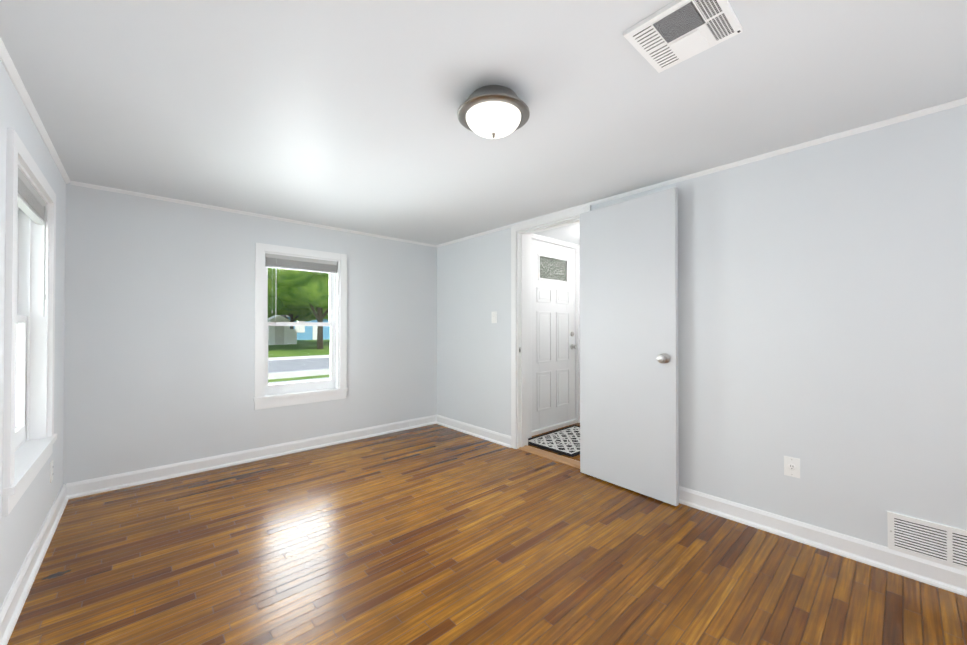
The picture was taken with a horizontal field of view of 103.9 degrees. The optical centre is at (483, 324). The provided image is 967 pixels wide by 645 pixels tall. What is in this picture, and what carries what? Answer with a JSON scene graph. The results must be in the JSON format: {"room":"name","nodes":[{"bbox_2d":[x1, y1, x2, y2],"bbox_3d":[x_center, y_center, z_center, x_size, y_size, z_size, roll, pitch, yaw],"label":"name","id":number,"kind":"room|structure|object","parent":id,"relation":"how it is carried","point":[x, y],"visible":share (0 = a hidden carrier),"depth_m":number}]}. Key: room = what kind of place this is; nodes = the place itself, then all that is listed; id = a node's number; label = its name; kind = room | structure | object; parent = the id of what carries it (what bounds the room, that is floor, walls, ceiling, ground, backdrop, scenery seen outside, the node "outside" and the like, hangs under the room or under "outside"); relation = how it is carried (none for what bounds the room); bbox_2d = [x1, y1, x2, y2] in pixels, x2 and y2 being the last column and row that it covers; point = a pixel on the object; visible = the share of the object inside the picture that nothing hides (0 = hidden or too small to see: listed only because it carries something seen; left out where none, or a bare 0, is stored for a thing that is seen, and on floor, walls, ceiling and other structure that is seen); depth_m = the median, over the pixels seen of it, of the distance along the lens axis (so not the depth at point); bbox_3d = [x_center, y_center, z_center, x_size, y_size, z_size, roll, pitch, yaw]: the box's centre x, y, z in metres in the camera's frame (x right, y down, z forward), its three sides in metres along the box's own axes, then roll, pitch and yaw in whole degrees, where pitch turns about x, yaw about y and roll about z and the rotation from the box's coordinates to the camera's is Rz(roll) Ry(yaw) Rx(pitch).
{"room":"empty bedroom","nodes":[
{"label":"empty bedroom","id":0,"kind":"room"},
{"bbox_2d":[0,60,65,607],"bbox_3d":[-1.109,0.083,0.536,0.160,2.130,5.550,0,-1,-42],"label":"wall","id":1,"kind":"structure","parent":0,"point":[21,523],"depth_m":1.74},
{"bbox_2d":[2,128,56,516],"bbox_3d":[-2.180,-0.009,1.731,0.210,1.465,0.976,0,-1,-42],"label":"window","id":2,"kind":"structure","parent":1,"relation":"in","point":[29,437],"depth_m":1.99},
{"bbox_2d":[0,483,71,644],"bbox_3d":[-1.031,1.099,0.583,0.030,0.100,5.250,0,-1,-42],"label":"baseboard","id":3,"kind":"structure","parent":1,"relation":"attached to","point":[11,608],"depth_m":1.70},
{"bbox_2d":[50,460,52,482],"bbox_3d":[-2.491,0.848,2.186,0.008,0.114,0.070,0,-1,-42],"label":"electrical outlet","id":4,"kind":"object","parent":1,"relation":"attached to","point":[51,470],"visible":1,"depth_m":2.17},
{"bbox_2d":[63,183,436,484],"bbox_3d":[-1.683,0.111,3.648,3.160,2.130,0.160,0,-1,-42],"label":"wall","id":5,"kind":"structure","parent":0,"point":[159,340],"depth_m":3.00},
{"bbox_2d":[72,415,435,498],"bbox_3d":[-1.660,1.125,3.532,2.990,0.100,0.030,0,-1,-42],"label":"baseboard","id":6,"kind":"structure","parent":5,"relation":"attached to","point":[133,478],"depth_m":3.13},
{"bbox_2d":[253,243,347,409],"bbox_3d":[-1.732,0.019,3.599,0.816,1.443,0.210,0,-1,-42],"label":"window","id":7,"kind":"structure","parent":5,"relation":"in","point":[334,266],"depth_m":3.55},
{"bbox_2d":[0,0,966,244],"bbox_3d":[0.632,-1.028,2.118,4.850,0.120,5.550,0,-1,-42],"label":"ceiling","id":8,"kind":"structure","parent":0,"point":[342,114],"depth_m":1.60},
{"bbox_2d":[0,37,966,246],"bbox_3d":[0.078,-0.962,1.604,3.020,0.022,5.250,0,-1,-42],"label":"crown molding","id":9,"kind":"structure","parent":8,"relation":"attached to","point":[10,68],"depth_m":2.21},
{"bbox_2d":[457,85,529,138],"bbox_3d":[0.043,-0.888,1.636,0.312,0.169,0.312,0,-1,-42],"label":"ceiling light","id":10,"kind":"object","parent":8,"relation":"attached to","point":[493,111],"visible":1,"depth_m":1.56},
{"bbox_2d":[623,0,742,72],"bbox_3d":[0.660,-0.967,1.255,0.275,0.018,0.272,0,-1,-42],"label":"ceiling vent","id":11,"kind":"object","parent":8,"relation":"in","point":[675,32],"visible":1,"depth_m":1.24},
{"bbox_2d":[7,423,966,644],"bbox_3d":[0.632,1.222,2.098,4.850,0.120,5.550,0,-1,-42],"label":"floor","id":12,"kind":"structure","parent":0,"point":[435,534],"depth_m":1.80},
{"bbox_2d":[528,425,579,456],"bbox_3d":[0.920,1.173,3.875,0.970,0.010,0.610,0,-1,-42],"label":"rug","id":13,"kind":"object","parent":12,"relation":"on","point":[565,441],"visible":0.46,"depth_m":3.77},
{"bbox_2d":[437,104,966,546],"bbox_3d":[1.298,0.102,2.601,0.140,2.130,5.390,0,-1,-42],"label":"wall","id":14,"kind":"structure","parent":0,"point":[822,312],"depth_m":2.00},
{"bbox_2d":[436,415,510,447],"bbox_3d":[-0.143,1.130,4.060,0.030,0.100,1.220,0,-1,-42],"label":"baseboard","id":15,"kind":"structure","parent":14,"relation":"attached to","point":[502,439],"depth_m":3.99},
{"bbox_2d":[492,311,496,322],"bbox_3d":[0.103,-0.070,3.809,0.016,0.116,0.072,0,-1,-42],"label":"light switch","id":16,"kind":"object","parent":14,"relation":"attached to","point":[494,317],"visible":1,"depth_m":3.81},
{"bbox_2d":[518,445,579,468],"bbox_3d":[0.617,1.167,3.345,0.140,0.012,0.716,0,-1,-42],"label":"sill","id":17,"kind":"structure","parent":14,"relation":"attached to","point":[555,457],"depth_m":3.33},
{"bbox_2d":[511,205,590,448],"bbox_3d":[0.617,0.116,3.355,0.176,2.115,0.860,0,-1,-42],"label":"door frame","id":18,"kind":"structure","parent":14,"relation":"attached to","point":[519,334],"depth_m":3.59},
{"bbox_2d":[580,187,678,505],"bbox_3d":[1.000,0.141,2.705,0.169,2.028,0.746,0,-1,-39],"label":"door","id":19,"kind":"structure","parent":14,"relation":"in","point":[629,428],"depth_m":2.64},
{"bbox_2d":[784,456,799,477],"bbox_3d":[1.680,0.778,2.062,0.008,0.104,0.068,0,-1,-42],"label":"electrical outlet","id":20,"kind":"object","parent":14,"relation":"attached to","point":[791,466],"visible":1,"depth_m":2.06},
{"bbox_2d":[679,486,966,596],"bbox_3d":[1.895,1.109,1.804,0.030,0.100,3.140,0,-1,-42],"label":"baseboard","id":21,"kind":"structure","parent":14,"relation":"attached to","point":[947,578],"depth_m":1.92},
{"bbox_2d":[887,511,966,571],"bbox_3d":[2.042,0.975,1.658,0.010,0.176,0.372,0,-1,-42],"label":"air vent","id":22,"kind":"object","parent":14,"relation":"in","point":[933,542],"visible":1,"depth_m":1.70},
{"bbox_3d":[0.828,0.117,4.367,1.530,2.130,0.160,0,-1,-42],"label":"wall","id":23,"kind":"structure","parent":0,"visible":0},
{"bbox_2d":[528,234,579,437],"bbox_3d":[0.762,0.092,4.315,1.030,2.180,0.208,0,-1,-42],"label":"door frame","id":24,"kind":"structure","parent":23,"relation":"attached to","point":[531,432],"depth_m":4.31},
{"bbox_2d":[531,239,577,429],"bbox_3d":[0.797,0.114,4.275,0.842,2.036,0.119,0,-1,-42],"label":"front door","id":25,"kind":"structure","parent":23,"relation":"in","point":[554,346],"depth_m":4.27},
{"label":"outside","id":26,"kind":"structure","parent":0,"visible":0},
{"bbox_2d":[268,339,329,381],"bbox_3d":[-11.301,1.883,26.843,100.000,0.092,105.000,0,-1,-42],"label":"ground","id":27,"kind":"structure","parent":26,"point":[298,350],"depth_m":26.72},
{"bbox_2d":[268,315,296,344],"bbox_3d":[-20.046,0.552,37.283,2.600,2.850,2.400,0,-1,-42],"label":"shed","id":28,"kind":"object","parent":27,"relation":"on","point":[279,336],"depth_m":36.32},
{"bbox_2d":[268,267,328,348],"bbox_3d":[-27.962,-6.612,46.577,73.645,17.344,61.870,0,-1,-42],"label":"trees","id":29,"kind":"object","parent":27,"relation":"on","point":[292,308],"depth_m":25.75},
{"bbox_2d":[268,355,329,384],"bbox_3d":[-1.196,1.708,15.657,100.000,0.250,16.050,0,-1,-42],"label":"street","id":30,"kind":"structure","parent":27,"relation":"on","point":[299,371],"depth_m":14.85},
{"bbox_2d":[281,315,329,339],"bbox_3d":[-24.319,-0.478,53.511,8.800,5.200,6.800,0,-1,-42],"label":"house","id":31,"kind":"structure","parent":27,"relation":"on","point":[305,333],"depth_m":50.55}
]}

